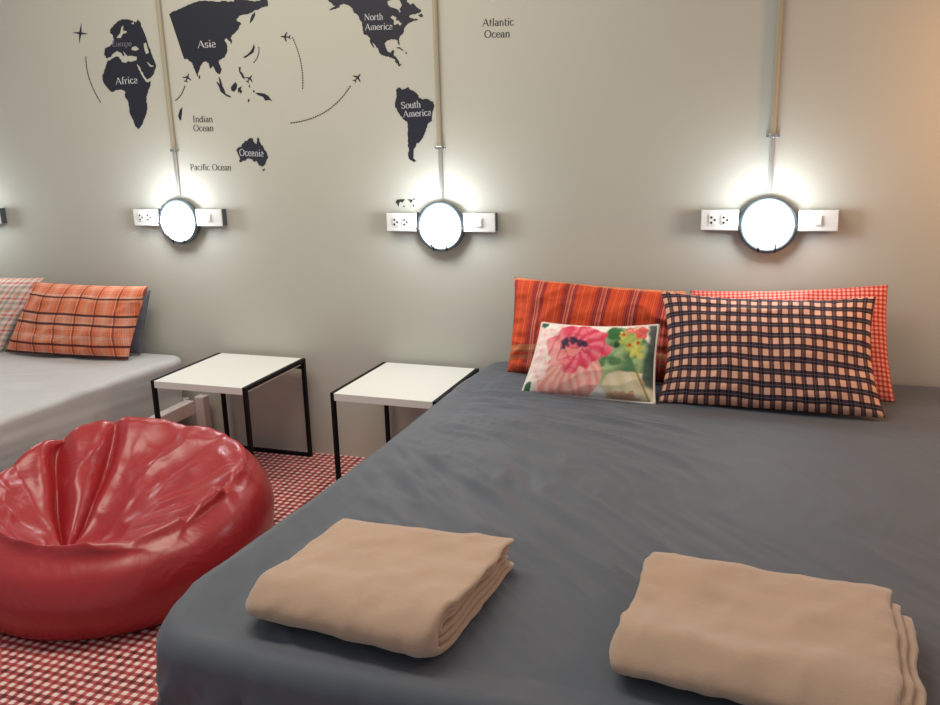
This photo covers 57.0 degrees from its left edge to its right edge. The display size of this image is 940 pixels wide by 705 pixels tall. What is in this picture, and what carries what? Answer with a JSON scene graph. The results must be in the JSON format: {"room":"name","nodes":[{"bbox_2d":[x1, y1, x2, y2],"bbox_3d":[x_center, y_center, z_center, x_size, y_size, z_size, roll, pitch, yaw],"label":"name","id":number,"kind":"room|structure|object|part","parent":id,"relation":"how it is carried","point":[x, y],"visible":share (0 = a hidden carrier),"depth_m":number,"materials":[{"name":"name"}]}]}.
{"room":"hostel bedroom","nodes":[
{"label":"hostel bedroom","id":0,"kind":"room"},
{"bbox_2d":[0,447,365,704],"bbox_3d":[-1.455,0.982,2.004,9.100,0.060,4.200,3,15,18],"label":"floor","id":1,"kind":"structure","parent":0,"point":[119,669],"depth_m":2.39,"materials":[{"name":"red carpet"}]},
{"bbox_2d":[0,344,211,472],"bbox_3d":[-2.408,0.410,3.349,1.900,0.435,1.993,3,15,18],"label":"bed","id":2,"kind":"object","parent":1,"relation":"on","point":[43,397],"visible":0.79,"depth_m":3.58,"materials":[{"name":"grey fabric"}]},
{"bbox_2d":[0,278,44,350],"bbox_3d":[-2.387,-0.188,4.119,0.857,0.337,0.163,1,15,11],"label":"pillow","id":3,"kind":"object","parent":2,"relation":"on","point":[14,292],"visible":0.91,"depth_m":4.02,"materials":[{"name":"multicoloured fabric"}]},
{"bbox_2d":[5,282,148,359],"bbox_3d":[-1.790,-0.144,3.898,0.820,0.330,0.132,3,15,18],"label":"pillow","id":4,"kind":"object","parent":2,"relation":"on","point":[93,321],"visible":1,"depth_m":3.83,"materials":[{"name":"orange fabric"}]},
{"bbox_2d":[57,283,150,353],"bbox_3d":[-1.710,-0.156,3.984,0.568,0.307,0.097,3,15,18],"label":"pillow","id":5,"kind":"object","parent":2,"relation":"on","point":[136,344],"visible":0.07,"depth_m":3.91,"materials":[{"name":"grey fabric"}]},
{"bbox_3d":[-1.576,0.478,3.080,0.050,0.063,1.905,3,15,18],"label":"rail","id":6,"kind":"part","parent":2,"relation":"part of","materials":[{"name":"paint"}]},
{"bbox_3d":[-1.222,0.316,3.979,0.048,0.245,0.047,3,15,18],"label":"leg","id":7,"kind":"part","parent":2,"relation":"part of","materials":[{"name":"paint"}]},
{"bbox_2d":[0,416,273,640],"bbox_3d":[-1.132,0.521,2.849,0.948,0.398,0.989,3,15,18],"label":"chair","id":8,"kind":"object","parent":1,"relation":"on","point":[105,526],"visible":0.94,"depth_m":2.73,"materials":[{"name":"red leather"}]},
{"bbox_2d":[151,353,312,456],"bbox_3d":[-0.988,0.286,3.654,0.440,0.450,0.462,3,15,19],"label":"side table","id":9,"kind":"object","parent":1,"relation":"on","point":[223,373],"visible":0.8,"depth_m":3.56,"materials":[{"name":"white laminate"}]},
{"bbox_3d":[-1.260,0.336,3.520,0.016,0.434,0.016,3,15,19],"label":"leg","id":10,"kind":"part","parent":9,"relation":"part of","materials":[{"name":"black metal"}]},
{"bbox_3d":[-1.194,0.064,3.668,0.016,0.016,0.462,3,15,19],"label":"rail","id":11,"kind":"part","parent":9,"relation":"part of","materials":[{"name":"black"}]},
{"bbox_3d":[-1.116,0.228,3.928,0.016,0.434,0.016,3,15,19],"label":"leg","id":12,"kind":"part","parent":9,"relation":"part of","materials":[{"name":"black metal"}]},
{"bbox_3d":[-0.859,0.359,3.385,0.016,0.434,0.016,3,15,19],"label":"leg","id":13,"kind":"part","parent":9,"relation":"part of","materials":[{"name":"black metal"}]},
{"bbox_3d":[-0.793,0.088,3.533,0.016,0.016,0.462,3,15,19],"label":"rail","id":14,"kind":"part","parent":9,"relation":"part of","materials":[{"name":"black"}]},
{"bbox_3d":[-0.910,0.442,3.912,0.408,0.016,0.016,3,15,19],"label":"rail","id":15,"kind":"part","parent":9,"relation":"part of","materials":[{"name":"black metal"}]},
{"bbox_3d":[-0.715,0.252,3.793,0.016,0.434,0.016,3,15,19],"label":"leg","id":16,"kind":"part","parent":9,"relation":"part of","materials":[{"name":"black metal"}]},
{"bbox_2d":[330,362,478,480],"bbox_3d":[-0.236,0.325,3.420,0.428,0.450,0.462,4,15,20],"label":"side table","id":17,"kind":"object","parent":1,"relation":"on","point":[387,384],"visible":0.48,"depth_m":3.30,"materials":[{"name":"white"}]},
{"bbox_3d":[-0.506,0.374,3.288,0.016,0.434,0.016,4,15,20],"label":"leg","id":18,"kind":"part","parent":17,"relation":"part of","materials":[{"name":"black metal"}]},
{"bbox_3d":[-0.436,0.103,3.435,0.016,0.016,0.462,4,15,20],"label":"rail","id":19,"kind":"part","parent":17,"relation":"part of","materials":[{"name":"black"}]},
{"bbox_3d":[-0.354,0.267,3.694,0.016,0.434,0.016,4,15,20],"label":"leg","id":20,"kind":"part","parent":17,"relation":"part of","materials":[{"name":"black metal"}]},
{"bbox_3d":[-0.048,0.127,3.297,0.016,0.016,0.462,4,15,20],"label":"rail","id":21,"kind":"part","parent":17,"relation":"part of","materials":[{"name":"black"}]},
{"bbox_2d":[155,362,939,704],"bbox_3d":[0.509,0.558,2.320,1.828,0.502,2.185,3,15,18],"label":"double bed","id":22,"kind":"object","parent":1,"relation":"on","point":[585,490],"visible":0.66,"depth_m":2.02,"materials":[{"name":"grey fabric"}]},
{"bbox_2d":[245,518,513,657],"bbox_3d":[-0.177,0.446,1.702,0.440,0.085,0.397,3,15,18],"label":"folded towel","id":23,"kind":"object","parent":22,"relation":"on","point":[411,591],"visible":1,"depth_m":1.63,"materials":[{"name":"beige fabric"}]},
{"bbox_2d":[522,322,659,403],"bbox_3d":[0.417,0.027,2.990,0.466,0.236,0.192,3,15,18],"label":"cushion","id":24,"kind":"object","parent":22,"relation":"on","point":[609,363],"visible":1,"depth_m":2.95,"materials":[{"name":"fabric"}]},
{"bbox_2d":[507,277,685,381],"bbox_3d":[0.455,-0.086,3.186,0.642,0.346,0.197,3,15,18],"label":"pillow","id":25,"kind":"object","parent":22,"relation":"on","point":[536,302],"visible":0.54,"depth_m":3.16,"materials":[{"name":"orange fabric"}]},
{"bbox_2d":[609,552,926,704],"bbox_3d":[0.509,0.487,1.496,0.487,0.071,0.399,5,16,23],"label":"folded towel","id":26,"kind":"object","parent":22,"relation":"on","point":[740,633],"visible":1,"depth_m":1.44,"materials":[{"name":"beige fabric"}]},
{"bbox_2d":[658,291,884,417],"bbox_3d":[0.971,-0.006,2.840,0.716,0.336,0.257,3,15,18],"label":"pillow","id":27,"kind":"object","parent":22,"relation":"on","point":[803,355],"visible":1,"depth_m":2.78,"materials":[{"name":"fabric"}]},
{"bbox_2d":[690,285,894,402],"bbox_3d":[1.086,-0.049,2.960,0.674,0.352,0.216,3,15,18],"label":"pillow","id":28,"kind":"object","parent":22,"relation":"on","point":[879,352],"visible":0.13,"depth_m":2.90,"materials":[{"name":"red fabric"}]},
{"bbox_2d":[0,0,939,457],"bbox_3d":[-0.819,-1.023,3.610,9.100,3.000,0.120,3,15,18],"label":"wall","id":29,"kind":"structure","parent":0,"point":[598,135],"depth_m":3.38,"materials":[{"name":"paint"}]},
{"bbox_2d":[0,208,6,223],"bbox_3d":[-2.271,-0.649,4.112,0.128,0.073,0.048,3,15,18],"label":"wall switch","id":30,"kind":"object","parent":29,"relation":"attached to","point":[3,219],"visible":1,"depth_m":4.10,"materials":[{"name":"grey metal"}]},
{"bbox_2d":[73,26,85,42],"bbox_3d":[-1.685,-1.381,3.745,0.079,0.081,0.001,3,15,18],"label":"sticker","id":31,"kind":"object","parent":29,"relation":"attached to","point":[80,31],"visible":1,"depth_m":3.75,"materials":[{"name":"black plastic"}]},
{"bbox_2d":[85,56,100,102],"bbox_3d":[-1.647,-1.191,3.782,0.055,0.195,0.001,3,15,18],"label":"sticker","id":32,"kind":"object","parent":29,"relation":"attached to","point":[85,56],"visible":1,"depth_m":3.79,"materials":[{"name":"black plastic"}]},
{"bbox_2d":[102,19,155,128],"bbox_3d":[-1.463,-1.191,3.719,0.284,0.451,0.002,3,15,18],"label":"sticker","id":33,"kind":"object","parent":29,"relation":"attached to","point":[117,75],"visible":1,"depth_m":3.71,"materials":[{"name":"black plastic"}]},
{"bbox_2d":[133,208,160,225],"bbox_3d":[-1.426,-0.601,3.840,0.128,0.073,0.043,3,15,18],"label":"outlet","id":34,"kind":"object","parent":29,"relation":"attached to","point":[142,217],"visible":0.97,"depth_m":3.82,"materials":[{"name":"white plastic"}]},
{"bbox_2d":[155,0,180,194],"bbox_3d":[-1.292,-1.464,3.577,0.044,1.605,0.024,3,15,18],"label":"conduit pipe","id":35,"kind":"object","parent":29,"relation":"attached to","point":[173,149],"visible":1,"depth_m":3.67,"materials":[{"name":"beige plastic"}]},
{"bbox_2d":[158,198,200,243],"bbox_3d":[-1.276,-0.571,3.778,0.198,0.198,0.077,3,15,18],"label":"wall lamp","id":36,"kind":"object","parent":29,"relation":"attached to","point":[177,217],"visible":0.99,"depth_m":3.75,"materials":[{"name":"white glass"}]},
{"bbox_2d":[178,107,182,119],"bbox_3d":[-1.232,-1.016,3.687,0.026,0.054,0.001,3,15,18],"label":"sticker","id":37,"kind":"object","parent":29,"relation":"attached to","point":[180,111],"visible":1,"depth_m":3.69,"materials":[{"name":"black plastic"}]},
{"bbox_2d":[193,115,212,130],"bbox_3d":[-1.131,-0.969,3.664,0.099,0.067,0.001,3,15,18],"label":"sticker","id":38,"kind":"object","parent":29,"relation":"attached to","point":[201,115],"depth_m":3.67,"materials":[{"name":"black"}]},
{"bbox_2d":[191,164,230,170],"bbox_3d":[-1.110,-0.792,3.704,0.203,0.030,0.001,3,15,18],"label":"sticker","id":39,"kind":"object","parent":29,"relation":"attached to","point":[192,164],"depth_m":3.70,"materials":[{"name":"black"}]},
{"bbox_2d":[196,209,226,225],"bbox_3d":[-1.117,-0.583,3.736,0.128,0.073,0.048,3,15,18],"label":"wall switch","id":40,"kind":"object","parent":29,"relation":"attached to","point":[205,217],"visible":1,"depth_m":3.72,"materials":[{"name":"white plastic"}]},
{"bbox_2d":[169,0,267,76],"bbox_3d":[-1.022,-1.288,3.543,0.468,0.293,0.002,3,15,18],"label":"sticker","id":41,"kind":"object","parent":29,"relation":"attached to","point":[201,28],"visible":1,"depth_m":3.56,"materials":[{"name":"black plastic"}]},
{"bbox_2d":[217,76,230,96],"bbox_3d":[-1.023,-1.101,3.593,0.066,0.086,0.001,3,15,18],"label":"sticker","id":42,"kind":"object","parent":29,"relation":"attached to","point":[221,88],"visible":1,"depth_m":3.60,"materials":[{"name":"black plastic"}]},
{"bbox_2d":[231,82,236,91],"bbox_3d":[-0.975,-1.097,3.577,0.031,0.038,0.001,3,15,18],"label":"sticker","id":43,"kind":"object","parent":29,"relation":"attached to","point":[234,86],"visible":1,"depth_m":3.58,"materials":[{"name":"black plastic"}]},
{"bbox_2d":[244,44,254,57],"bbox_3d":[-0.898,-1.224,3.518,0.057,0.052,0.001,3,15,18],"label":"sticker","id":44,"kind":"object","parent":29,"relation":"attached to","point":[252,50],"visible":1,"depth_m":3.52,"materials":[{"name":"black plastic"}]},
{"bbox_2d":[236,137,267,166],"bbox_3d":[-0.912,-0.839,3.624,0.150,0.120,0.002,3,15,18],"label":"sticker","id":45,"kind":"object","parent":29,"relation":"attached to","point":[249,149],"visible":1,"depth_m":3.62,"materials":[{"name":"black plastic"}]},
{"bbox_2d":[256,93,271,100],"bbox_3d":[-0.846,-1.046,3.547,0.075,0.035,0.001,3,15,18],"label":"sticker","id":46,"kind":"object","parent":29,"relation":"attached to","point":[266,97],"visible":1,"depth_m":3.54,"materials":[{"name":"black plastic"}]},
{"bbox_2d":[292,37,302,88],"bbox_3d":[-0.688,-1.157,3.464,0.038,0.199,0.001,3,15,18],"label":"sticker","id":47,"kind":"object","parent":29,"relation":"attached to","point":[292,37],"visible":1,"depth_m":3.46,"materials":[{"name":"black plastic"}]},
{"bbox_2d":[290,86,350,122],"bbox_3d":[-0.602,-0.995,3.477,0.281,0.137,0.001,3,15,18],"label":"sticker","id":48,"kind":"object","parent":29,"relation":"attached to","point":[349,86],"visible":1,"depth_m":3.48,"materials":[{"name":"black plastic"}]},
{"bbox_2d":[328,0,420,66],"bbox_3d":[-0.365,-1.244,3.331,0.385,0.285,0.002,3,15,18],"label":"sticker","id":49,"kind":"object","parent":29,"relation":"attached to","point":[374,15],"visible":1,"depth_m":3.32,"materials":[{"name":"black plastic"}]},
{"bbox_2d":[386,212,418,230],"bbox_3d":[-0.268,-0.524,3.465,0.128,0.073,0.043,3,15,18],"label":"outlet","id":50,"kind":"object","parent":29,"relation":"attached to","point":[396,221],"visible":0.98,"depth_m":3.45,"materials":[{"name":"white plastic"}]},
{"bbox_2d":[396,198,414,206],"bbox_3d":[-0.259,-0.599,3.465,0.084,0.037,0.001,3,15,18],"label":"sticker","id":51,"kind":"object","parent":29,"relation":"attached to","point":[398,201],"visible":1,"depth_m":3.47,"materials":[{"name":"black"}]},
{"bbox_2d":[395,87,433,161],"bbox_3d":[-0.213,-0.887,3.373,0.164,0.284,0.002,3,15,18],"label":"sticker","id":52,"kind":"object","parent":29,"relation":"attached to","point":[416,111],"visible":1,"depth_m":3.37,"materials":[{"name":"black plastic"}]},
{"bbox_2d":[432,0,445,196],"bbox_3d":[-0.135,-1.393,3.201,0.044,1.618,0.024,3,15,18],"label":"conduit pipe","id":53,"kind":"object","parent":29,"relation":"attached to","point":[439,146],"visible":1,"depth_m":3.30,"materials":[{"name":"beige plastic"}]},
{"bbox_2d":[416,201,464,251],"bbox_3d":[-0.118,-0.493,3.404,0.198,0.198,0.077,3,15,18],"label":"wall lamp","id":54,"kind":"object","parent":29,"relation":"attached to","point":[440,225],"visible":0.99,"depth_m":3.38,"materials":[{"name":"white glass"}]},
{"bbox_2d":[463,212,497,231],"bbox_3d":[0.040,-0.506,3.362,0.128,0.073,0.048,3,15,18],"label":"wall switch","id":55,"kind":"object","parent":29,"relation":"attached to","point":[473,221],"visible":1,"depth_m":3.35,"materials":[{"name":"white plastic"}]},
{"bbox_2d":[483,18,513,37],"bbox_3d":[0.103,-1.194,3.184,0.122,0.071,0.001,3,15,18],"label":"sticker","id":56,"kind":"object","parent":29,"relation":"attached to","point":[493,18],"depth_m":3.19,"materials":[{"name":"black"}]},
{"bbox_2d":[701,209,738,229],"bbox_3d":[0.889,-0.473,3.083,0.128,0.073,0.043,3,15,18],"label":"outlet","id":57,"kind":"object","parent":29,"relation":"attached to","point":[711,219],"visible":1,"depth_m":3.07,"materials":[{"name":"white plastic"}]},
{"bbox_2d":[738,196,797,252],"bbox_3d":[1.039,-0.443,3.022,0.198,0.198,0.077,3,15,18],"label":"wall lamp","id":58,"kind":"object","parent":29,"relation":"attached to","point":[769,224],"visible":1,"depth_m":3.00,"materials":[{"name":"white glass"}]},
{"bbox_2d":[766,0,783,191],"bbox_3d":[1.024,-1.336,2.821,0.044,1.603,0.024,3,15,18],"label":"conduit pipe","id":59,"kind":"object","parent":29,"relation":"attached to","point":[772,135],"visible":1,"depth_m":2.93,"materials":[{"name":"beige"}]},
{"bbox_2d":[798,209,838,230],"bbox_3d":[1.198,-0.456,2.980,0.128,0.073,0.048,3,15,18],"label":"wall switch","id":60,"kind":"object","parent":29,"relation":"attached to","point":[809,219],"visible":1,"depth_m":2.96,"materials":[{"name":"white plastic"}]}
]}

